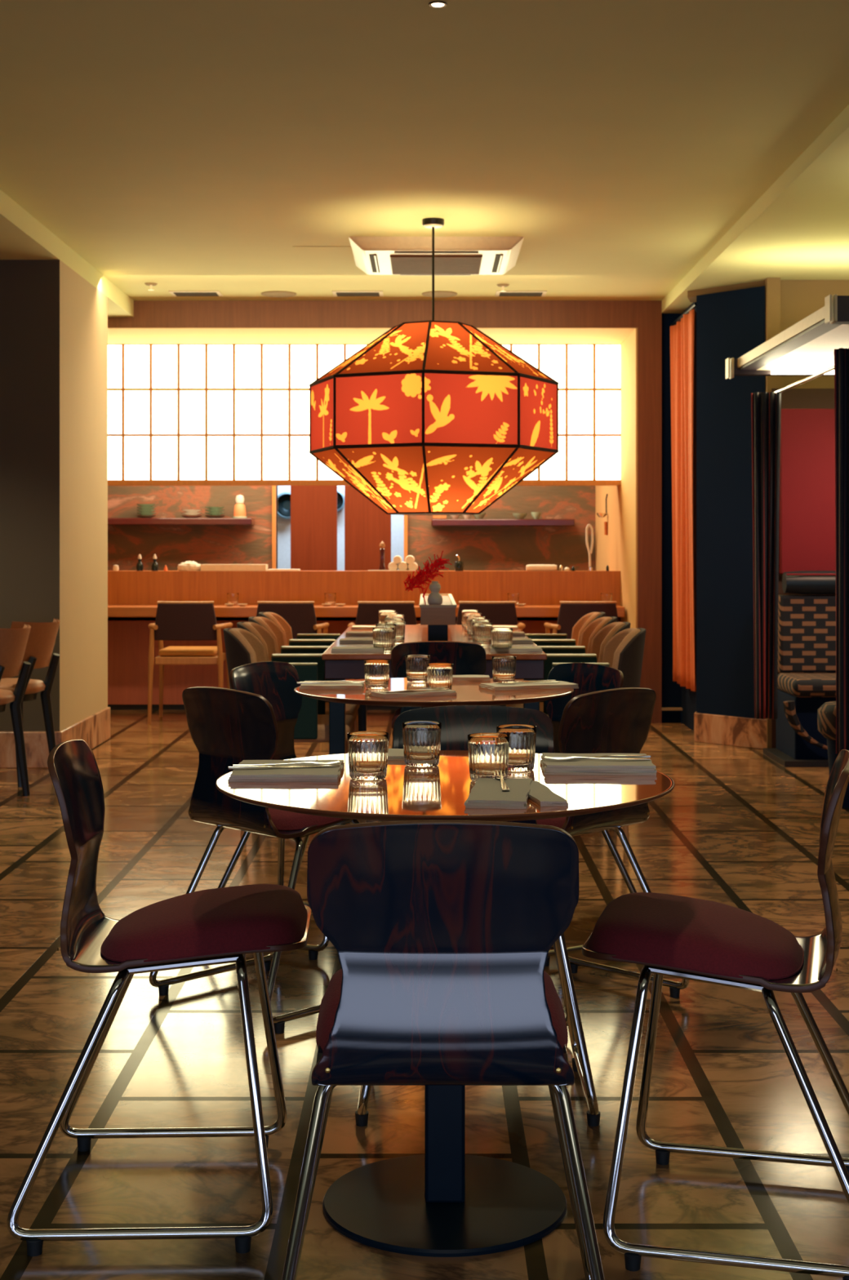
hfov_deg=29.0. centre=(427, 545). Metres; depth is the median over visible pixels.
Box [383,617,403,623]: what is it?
tumbler
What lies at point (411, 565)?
towel
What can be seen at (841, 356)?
striped curtain
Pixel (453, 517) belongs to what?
bowl
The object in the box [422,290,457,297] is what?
ceiling speaker
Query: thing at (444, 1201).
round table
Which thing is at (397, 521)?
wall
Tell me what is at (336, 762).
fork
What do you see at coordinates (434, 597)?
vase
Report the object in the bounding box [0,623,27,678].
cushion
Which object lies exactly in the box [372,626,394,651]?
tumbler
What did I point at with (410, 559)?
towel
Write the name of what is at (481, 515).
bowl
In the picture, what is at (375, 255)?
air conditioner
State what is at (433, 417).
pendant lamp
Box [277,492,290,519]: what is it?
fan
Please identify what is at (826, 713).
chair
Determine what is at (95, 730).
baseboard
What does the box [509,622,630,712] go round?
tub chair
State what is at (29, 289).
wall
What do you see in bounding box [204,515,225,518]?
plate
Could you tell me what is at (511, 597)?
tumbler
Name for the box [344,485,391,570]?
door
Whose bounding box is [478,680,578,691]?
folded napkin
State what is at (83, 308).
wall column
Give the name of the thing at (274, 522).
door frame
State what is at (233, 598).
tumbler
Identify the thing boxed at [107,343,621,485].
window
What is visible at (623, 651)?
chair back
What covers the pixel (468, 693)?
round table
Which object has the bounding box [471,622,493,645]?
tumbler
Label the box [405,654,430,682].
tumbler
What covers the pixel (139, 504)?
plate
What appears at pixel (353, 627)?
folded napkin
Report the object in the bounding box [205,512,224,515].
plate
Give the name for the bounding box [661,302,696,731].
wall
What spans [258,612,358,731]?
tub chair
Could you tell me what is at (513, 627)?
folded napkin
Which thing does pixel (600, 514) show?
cup
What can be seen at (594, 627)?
chair back
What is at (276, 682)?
chair
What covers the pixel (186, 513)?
plate
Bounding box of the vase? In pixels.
[426,581,442,604]
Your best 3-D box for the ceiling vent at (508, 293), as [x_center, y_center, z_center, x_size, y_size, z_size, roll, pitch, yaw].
[0.590,-1.596,10.403,0.320,0.008,0.200,0,0,0]
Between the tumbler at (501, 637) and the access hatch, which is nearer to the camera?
the tumbler at (501, 637)
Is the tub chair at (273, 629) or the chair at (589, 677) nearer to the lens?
the chair at (589, 677)
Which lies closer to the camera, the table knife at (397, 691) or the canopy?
the table knife at (397, 691)
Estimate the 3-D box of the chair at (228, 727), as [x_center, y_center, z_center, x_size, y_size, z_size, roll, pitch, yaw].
[-0.379,0.756,4.218,0.486,0.807,0.491,0,0,-45]
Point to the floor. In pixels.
(737, 827)
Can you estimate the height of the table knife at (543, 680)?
0.004 m
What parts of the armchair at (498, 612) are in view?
backrest, rail, armrest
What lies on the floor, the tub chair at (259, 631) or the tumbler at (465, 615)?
the tub chair at (259, 631)
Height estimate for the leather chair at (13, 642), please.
0.800 m
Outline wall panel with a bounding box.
[778,408,835,573]
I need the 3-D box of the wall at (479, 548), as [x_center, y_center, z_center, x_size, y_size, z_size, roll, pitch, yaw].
[-0.700,-0.190,13.360,4.600,2.700,0.120,0,0,0]
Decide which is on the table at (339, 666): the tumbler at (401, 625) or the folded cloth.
the tumbler at (401, 625)
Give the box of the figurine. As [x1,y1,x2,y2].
[232,494,246,518]
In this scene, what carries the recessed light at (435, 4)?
in the ceiling
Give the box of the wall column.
[59,259,107,731]
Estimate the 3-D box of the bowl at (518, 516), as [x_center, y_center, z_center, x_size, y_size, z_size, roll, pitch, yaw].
[0.737,-0.235,13.150,0.120,0.045,0.120,0,0,0]
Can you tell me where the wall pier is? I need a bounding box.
[696,285,764,719]
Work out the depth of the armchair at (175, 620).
10.64 m
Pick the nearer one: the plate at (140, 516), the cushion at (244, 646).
the cushion at (244, 646)
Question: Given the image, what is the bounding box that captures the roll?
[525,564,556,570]
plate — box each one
[136,503,155,506]
[136,509,155,512]
[137,506,155,509]
[137,512,155,515]
[137,515,155,518]
[181,509,202,512]
[181,515,202,518]
[182,512,201,515]
[204,509,225,512]
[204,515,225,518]
[205,506,224,509]
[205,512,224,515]
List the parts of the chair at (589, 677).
sled leg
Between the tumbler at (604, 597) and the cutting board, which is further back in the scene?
the cutting board
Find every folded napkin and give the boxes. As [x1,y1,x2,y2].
[227,760,344,782]
[299,680,364,689]
[331,646,383,652]
[338,638,373,644]
[345,631,373,635]
[351,625,375,630]
[369,688,457,698]
[387,748,404,760]
[452,675,490,681]
[464,777,532,808]
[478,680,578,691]
[488,646,542,652]
[492,625,518,630]
[511,638,533,644]
[512,631,525,635]
[528,780,568,806]
[539,752,657,775]
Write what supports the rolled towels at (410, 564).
on the counter
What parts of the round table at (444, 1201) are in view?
plate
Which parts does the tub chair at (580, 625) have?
arm panel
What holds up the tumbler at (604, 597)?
on the counter
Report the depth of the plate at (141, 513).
13.13 m
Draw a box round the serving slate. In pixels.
[368,569,415,570]
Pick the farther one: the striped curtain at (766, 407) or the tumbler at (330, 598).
the tumbler at (330, 598)
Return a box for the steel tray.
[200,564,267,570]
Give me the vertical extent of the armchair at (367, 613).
0.800 m
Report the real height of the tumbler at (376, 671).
0.079 m
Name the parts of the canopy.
plate, underside panel, plate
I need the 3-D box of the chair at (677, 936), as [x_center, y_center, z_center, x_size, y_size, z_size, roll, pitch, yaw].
[0.524,0.756,2.826,0.486,0.807,0.491,0,0,14]
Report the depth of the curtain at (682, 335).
10.19 m
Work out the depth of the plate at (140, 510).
13.13 m
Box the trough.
[419,593,456,640]
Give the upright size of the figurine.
0.190 m
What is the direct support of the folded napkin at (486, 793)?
on the round table at (444, 1201)
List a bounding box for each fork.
[232,760,340,766]
[299,680,364,682]
[382,686,445,692]
[493,770,509,790]
[496,681,559,684]
[544,755,650,759]
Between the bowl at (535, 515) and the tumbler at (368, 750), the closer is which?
the tumbler at (368, 750)
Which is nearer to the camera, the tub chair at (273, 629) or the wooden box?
the tub chair at (273, 629)
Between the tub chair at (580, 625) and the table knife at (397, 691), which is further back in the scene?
the tub chair at (580, 625)
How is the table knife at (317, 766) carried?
on the folded napkin at (326, 774)
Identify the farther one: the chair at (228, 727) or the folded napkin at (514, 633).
the folded napkin at (514, 633)
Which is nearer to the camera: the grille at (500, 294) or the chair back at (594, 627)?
the chair back at (594, 627)
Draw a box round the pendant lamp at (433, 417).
[309,217,558,515]
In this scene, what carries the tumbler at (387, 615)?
on the table at (339, 666)
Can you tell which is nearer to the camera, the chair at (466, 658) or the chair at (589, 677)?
the chair at (589, 677)
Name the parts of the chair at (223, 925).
sled leg, sled leg, seat rail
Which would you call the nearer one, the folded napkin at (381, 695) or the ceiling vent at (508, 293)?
the folded napkin at (381, 695)
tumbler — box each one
[226,593,238,605]
[324,593,336,605]
[346,730,389,780]
[364,659,389,688]
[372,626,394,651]
[375,623,396,646]
[377,610,395,623]
[379,612,397,623]
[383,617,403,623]
[385,621,405,644]
[386,614,404,621]
[402,720,441,767]
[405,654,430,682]
[426,662,453,689]
[461,609,478,628]
[463,613,481,632]
[466,616,484,637]
[467,733,509,782]
[470,619,489,640]
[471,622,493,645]
[490,627,512,652]
[491,655,515,683]
[496,724,536,772]
[507,593,519,605]
[600,593,612,601]
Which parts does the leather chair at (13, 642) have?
leg, seat frame, seat, leg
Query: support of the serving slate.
on the counter
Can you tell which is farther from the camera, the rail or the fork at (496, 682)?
the rail
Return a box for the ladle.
[596,493,607,534]
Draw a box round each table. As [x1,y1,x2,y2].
[215,750,674,1257]
[293,677,573,708]
[321,624,546,825]
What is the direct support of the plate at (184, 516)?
on the wall shelf at (111, 522)
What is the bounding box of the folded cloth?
[177,560,200,570]
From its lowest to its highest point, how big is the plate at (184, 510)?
0.022 m
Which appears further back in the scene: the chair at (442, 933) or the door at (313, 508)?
the door at (313, 508)
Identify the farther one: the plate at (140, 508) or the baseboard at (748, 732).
the plate at (140, 508)
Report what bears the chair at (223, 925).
on the floor
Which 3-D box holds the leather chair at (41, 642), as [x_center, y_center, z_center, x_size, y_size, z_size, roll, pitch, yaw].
[-2.060,0.763,8.089,0.503,0.800,0.410,0,0,17]
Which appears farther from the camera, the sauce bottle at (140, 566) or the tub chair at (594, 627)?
the sauce bottle at (140, 566)
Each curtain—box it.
[670,309,696,691]
[751,391,781,719]
[833,347,848,753]
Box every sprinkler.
[144,282,157,290]
[496,283,509,291]
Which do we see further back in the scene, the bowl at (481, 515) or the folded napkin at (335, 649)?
the bowl at (481, 515)
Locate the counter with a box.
[107,570,624,710]
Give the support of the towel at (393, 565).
attached to the rolled towels at (410, 564)
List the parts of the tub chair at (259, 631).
arm panel, seat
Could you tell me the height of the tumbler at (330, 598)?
0.087 m
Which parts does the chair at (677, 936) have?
seat rail, sled leg, sled leg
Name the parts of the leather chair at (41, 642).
seat, leg, seat frame, leg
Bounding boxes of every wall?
[0,259,59,731]
[107,300,661,723]
[107,485,595,570]
[277,485,404,570]
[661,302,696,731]
[687,277,848,747]
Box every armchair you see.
[147,600,232,724]
[256,600,328,639]
[347,600,420,679]
[456,600,524,679]
[543,600,618,639]
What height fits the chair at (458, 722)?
0.807 m
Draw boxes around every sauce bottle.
[136,554,143,570]
[151,554,158,570]
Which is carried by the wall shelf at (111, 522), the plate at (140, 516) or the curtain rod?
the plate at (140, 516)
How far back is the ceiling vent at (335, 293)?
10.37 m
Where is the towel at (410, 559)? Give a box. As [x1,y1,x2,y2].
[405,555,414,564]
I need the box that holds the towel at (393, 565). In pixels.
[388,561,398,569]
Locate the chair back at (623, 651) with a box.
[601,627,640,669]
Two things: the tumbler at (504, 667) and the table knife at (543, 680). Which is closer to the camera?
the table knife at (543, 680)
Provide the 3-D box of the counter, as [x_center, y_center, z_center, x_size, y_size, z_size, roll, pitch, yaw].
[-0.666,0.670,11.745,4.047,0.980,1.150,0,0,0]
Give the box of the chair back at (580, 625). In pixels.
[571,612,600,645]
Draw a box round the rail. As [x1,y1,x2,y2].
[671,302,696,325]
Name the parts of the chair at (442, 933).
sled leg, sled leg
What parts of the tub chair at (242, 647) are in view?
leg, arm panel, arm panel, seat, leg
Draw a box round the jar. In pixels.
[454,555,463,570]
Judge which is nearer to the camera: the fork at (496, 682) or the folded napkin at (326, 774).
the folded napkin at (326, 774)
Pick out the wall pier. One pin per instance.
(730, 324)
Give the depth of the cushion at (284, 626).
8.22 m
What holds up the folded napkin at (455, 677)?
on the round table at (468, 693)
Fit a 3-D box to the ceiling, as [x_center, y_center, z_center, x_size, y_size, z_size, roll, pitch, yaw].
[-0.500,-1.596,4.350,11.000,0.208,14.700,0,0,0]
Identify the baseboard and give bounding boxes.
[0,706,110,768]
[693,711,766,749]
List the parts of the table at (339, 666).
leg, leg, leg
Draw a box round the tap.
[585,524,593,570]
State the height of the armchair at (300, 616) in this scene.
0.800 m
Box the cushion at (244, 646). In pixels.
[228,627,266,662]
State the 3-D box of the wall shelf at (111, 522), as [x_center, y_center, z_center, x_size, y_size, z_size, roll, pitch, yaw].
[-2.146,-0.192,13.190,1.488,0.056,0.220,0,0,0]
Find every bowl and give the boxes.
[449,515,459,519]
[462,515,471,519]
[472,512,485,519]
[512,513,527,519]
[530,511,541,519]
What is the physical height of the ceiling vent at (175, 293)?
0.008 m
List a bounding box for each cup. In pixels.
[112,564,119,570]
[596,512,606,517]
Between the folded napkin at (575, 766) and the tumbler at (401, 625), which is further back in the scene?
the tumbler at (401, 625)
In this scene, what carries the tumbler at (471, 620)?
on the table at (339, 666)
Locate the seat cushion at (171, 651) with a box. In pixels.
[158,645,217,656]
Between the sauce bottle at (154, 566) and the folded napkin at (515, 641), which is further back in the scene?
the sauce bottle at (154, 566)
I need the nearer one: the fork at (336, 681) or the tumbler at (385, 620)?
the fork at (336, 681)
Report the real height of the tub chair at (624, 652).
0.831 m
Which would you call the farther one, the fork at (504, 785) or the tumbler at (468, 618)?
the tumbler at (468, 618)
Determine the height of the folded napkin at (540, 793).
0.009 m
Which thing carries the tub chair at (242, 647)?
on the floor
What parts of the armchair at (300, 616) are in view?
rail, leg, armrest, leg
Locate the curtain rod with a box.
[773,365,834,393]
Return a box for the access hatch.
[292,246,354,257]
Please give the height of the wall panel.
0.930 m
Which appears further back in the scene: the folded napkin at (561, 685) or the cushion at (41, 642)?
the cushion at (41, 642)
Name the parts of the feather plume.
stem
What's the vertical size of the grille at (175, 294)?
0.002 m
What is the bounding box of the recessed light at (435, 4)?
[428,0,447,8]
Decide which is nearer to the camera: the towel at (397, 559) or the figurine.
the towel at (397, 559)
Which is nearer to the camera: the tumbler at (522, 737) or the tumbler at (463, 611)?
the tumbler at (522, 737)
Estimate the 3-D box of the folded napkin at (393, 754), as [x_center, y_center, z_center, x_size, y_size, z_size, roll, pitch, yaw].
[-0.033,0.406,3.189,0.103,0.009,0.123,0,0,0]
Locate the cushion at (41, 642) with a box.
[10,617,57,670]
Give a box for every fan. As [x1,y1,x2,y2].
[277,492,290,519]
[337,489,344,511]
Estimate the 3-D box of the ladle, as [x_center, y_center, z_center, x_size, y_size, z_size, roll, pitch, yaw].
[1.317,-0.235,12.400,0.086,0.311,0.079,0,0,0]
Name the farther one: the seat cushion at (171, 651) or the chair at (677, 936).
the seat cushion at (171, 651)
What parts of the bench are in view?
seat, backrest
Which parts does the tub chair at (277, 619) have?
arm panel, leg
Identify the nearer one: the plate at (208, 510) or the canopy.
the canopy
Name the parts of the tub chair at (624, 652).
arm panel, leg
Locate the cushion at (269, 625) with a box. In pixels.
[253,616,285,653]
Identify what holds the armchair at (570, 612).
on the floor
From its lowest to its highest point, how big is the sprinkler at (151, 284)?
0.042 m
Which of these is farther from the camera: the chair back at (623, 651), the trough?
the trough
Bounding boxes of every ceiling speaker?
[261,290,296,297]
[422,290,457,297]
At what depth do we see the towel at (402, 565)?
11.81 m
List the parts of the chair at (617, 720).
sled leg, sled leg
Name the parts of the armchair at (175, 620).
leg, armrest, leg, rail, backrest, seat frame, leg, armrest, leg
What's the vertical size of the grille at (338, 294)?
0.002 m
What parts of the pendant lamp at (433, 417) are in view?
rose plate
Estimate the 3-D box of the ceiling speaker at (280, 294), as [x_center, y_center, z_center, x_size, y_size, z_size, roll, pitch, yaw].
[-0.945,-1.594,10.425,0.224,0.012,0.224,0,0,0]
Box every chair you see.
[0,617,60,786]
[0,623,31,795]
[7,739,311,1256]
[149,686,359,1033]
[217,661,385,959]
[223,627,354,847]
[236,622,357,753]
[248,616,359,731]
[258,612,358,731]
[281,819,604,1279]
[355,705,599,1126]
[378,640,486,822]
[506,616,617,706]
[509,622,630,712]
[524,612,605,645]
[536,687,688,1026]
[543,627,645,843]
[544,662,636,966]
[582,749,848,1279]
[817,701,848,808]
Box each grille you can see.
[173,292,218,296]
[336,292,379,296]
[390,255,482,274]
[498,292,542,296]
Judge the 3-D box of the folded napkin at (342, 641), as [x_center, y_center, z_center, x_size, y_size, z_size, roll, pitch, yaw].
[-0.269,0.402,6.921,0.203,0.015,0.133,0,0,0]
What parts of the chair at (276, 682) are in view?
sled leg, sled leg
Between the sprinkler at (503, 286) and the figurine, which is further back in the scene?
the figurine
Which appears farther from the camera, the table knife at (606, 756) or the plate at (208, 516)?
the plate at (208, 516)
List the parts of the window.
sill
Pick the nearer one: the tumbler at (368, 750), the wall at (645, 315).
the tumbler at (368, 750)
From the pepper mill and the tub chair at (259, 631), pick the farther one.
the pepper mill
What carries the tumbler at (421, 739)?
on the round table at (444, 1201)
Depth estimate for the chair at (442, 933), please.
2.13 m
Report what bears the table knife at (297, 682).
on the folded napkin at (328, 686)
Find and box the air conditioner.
[348,236,524,275]
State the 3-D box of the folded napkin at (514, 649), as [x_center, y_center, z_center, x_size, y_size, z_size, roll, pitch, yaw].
[0.339,0.402,6.361,0.204,0.015,0.133,0,0,0]
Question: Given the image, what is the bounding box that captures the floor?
[0,710,848,1279]
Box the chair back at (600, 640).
[590,622,625,662]
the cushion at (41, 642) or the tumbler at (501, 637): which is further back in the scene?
the cushion at (41, 642)
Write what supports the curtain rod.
attached to the canopy
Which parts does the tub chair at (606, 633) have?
seat, arm panel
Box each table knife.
[228,764,340,768]
[297,682,364,684]
[385,688,448,693]
[493,680,555,684]
[543,755,650,758]
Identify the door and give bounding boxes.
[290,485,337,570]
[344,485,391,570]
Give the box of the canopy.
[725,294,848,379]
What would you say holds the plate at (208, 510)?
on the plate at (209, 513)
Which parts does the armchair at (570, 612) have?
leg, armrest, leg, rail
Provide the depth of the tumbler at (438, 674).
4.55 m
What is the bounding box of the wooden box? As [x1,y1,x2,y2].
[432,515,446,519]
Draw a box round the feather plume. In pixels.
[403,551,452,604]
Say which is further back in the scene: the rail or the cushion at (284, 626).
the rail
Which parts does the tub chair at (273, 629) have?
arm panel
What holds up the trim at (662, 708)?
attached to the wall at (645, 315)
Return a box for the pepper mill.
[378,541,385,569]
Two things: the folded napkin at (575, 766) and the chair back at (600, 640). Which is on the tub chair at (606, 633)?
the chair back at (600, 640)
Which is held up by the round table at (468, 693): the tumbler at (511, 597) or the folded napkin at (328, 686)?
the folded napkin at (328, 686)
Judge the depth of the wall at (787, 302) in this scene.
9.39 m
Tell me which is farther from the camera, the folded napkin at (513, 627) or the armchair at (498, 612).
the armchair at (498, 612)
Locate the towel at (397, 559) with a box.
[393,555,401,564]
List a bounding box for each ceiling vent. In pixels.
[168,290,222,296]
[332,290,383,296]
[494,290,546,296]
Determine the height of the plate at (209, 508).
0.022 m
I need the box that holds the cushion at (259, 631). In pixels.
[241,622,276,661]
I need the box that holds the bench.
[762,570,835,767]
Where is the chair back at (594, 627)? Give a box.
[579,616,612,653]
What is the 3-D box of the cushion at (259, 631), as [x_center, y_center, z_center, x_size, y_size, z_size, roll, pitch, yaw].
[-0.712,0.545,7.050,0.174,0.430,0.420,0,0,0]
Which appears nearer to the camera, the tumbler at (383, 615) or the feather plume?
the feather plume
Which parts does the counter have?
panel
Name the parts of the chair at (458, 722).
sled leg, sled leg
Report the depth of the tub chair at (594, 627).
7.71 m
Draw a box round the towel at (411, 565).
[408,561,417,569]
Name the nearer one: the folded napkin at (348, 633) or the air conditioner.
the folded napkin at (348, 633)
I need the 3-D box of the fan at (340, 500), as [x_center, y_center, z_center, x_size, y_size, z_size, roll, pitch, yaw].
[-0.826,-0.394,14.450,0.200,0.200,0.100,0,0,0]
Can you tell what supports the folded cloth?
on the counter
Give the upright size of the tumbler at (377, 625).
0.091 m
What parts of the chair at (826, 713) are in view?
seat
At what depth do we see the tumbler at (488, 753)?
2.83 m
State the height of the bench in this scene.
1.020 m
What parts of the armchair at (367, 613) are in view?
rail, backrest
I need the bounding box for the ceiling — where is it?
[0,0,848,316]
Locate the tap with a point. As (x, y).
(589, 551)
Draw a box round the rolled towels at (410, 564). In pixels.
[388,555,417,569]
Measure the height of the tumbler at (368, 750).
0.079 m
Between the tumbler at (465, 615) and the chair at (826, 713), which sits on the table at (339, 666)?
the tumbler at (465, 615)
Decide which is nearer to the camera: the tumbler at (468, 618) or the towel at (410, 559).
the tumbler at (468, 618)
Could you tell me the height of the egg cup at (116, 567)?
0.050 m
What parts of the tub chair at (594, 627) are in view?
arm panel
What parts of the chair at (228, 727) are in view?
sled leg, sled leg, seat rail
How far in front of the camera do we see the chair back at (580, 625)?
8.20 m
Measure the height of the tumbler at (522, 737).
0.079 m
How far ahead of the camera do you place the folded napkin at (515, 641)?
6.86 m
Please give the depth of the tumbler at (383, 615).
7.77 m
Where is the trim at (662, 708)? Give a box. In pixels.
[661,707,682,710]
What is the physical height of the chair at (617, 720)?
0.807 m
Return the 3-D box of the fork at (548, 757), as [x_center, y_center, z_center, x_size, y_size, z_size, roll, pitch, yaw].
[0.310,0.389,3.000,0.192,0.006,0.021,0,0,-2]
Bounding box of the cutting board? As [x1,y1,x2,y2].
[267,568,300,570]
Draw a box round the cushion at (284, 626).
[262,612,293,645]
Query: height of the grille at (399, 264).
0.012 m
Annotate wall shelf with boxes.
[107,518,254,525]
[431,519,574,526]
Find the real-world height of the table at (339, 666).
0.750 m
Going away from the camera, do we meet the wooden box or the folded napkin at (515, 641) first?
the folded napkin at (515, 641)
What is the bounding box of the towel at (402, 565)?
[398,561,408,569]
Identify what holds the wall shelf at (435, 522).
attached to the wall at (479, 548)
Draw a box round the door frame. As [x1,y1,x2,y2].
[271,485,407,568]
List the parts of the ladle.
handle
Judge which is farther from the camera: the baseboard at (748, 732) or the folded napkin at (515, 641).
the baseboard at (748, 732)

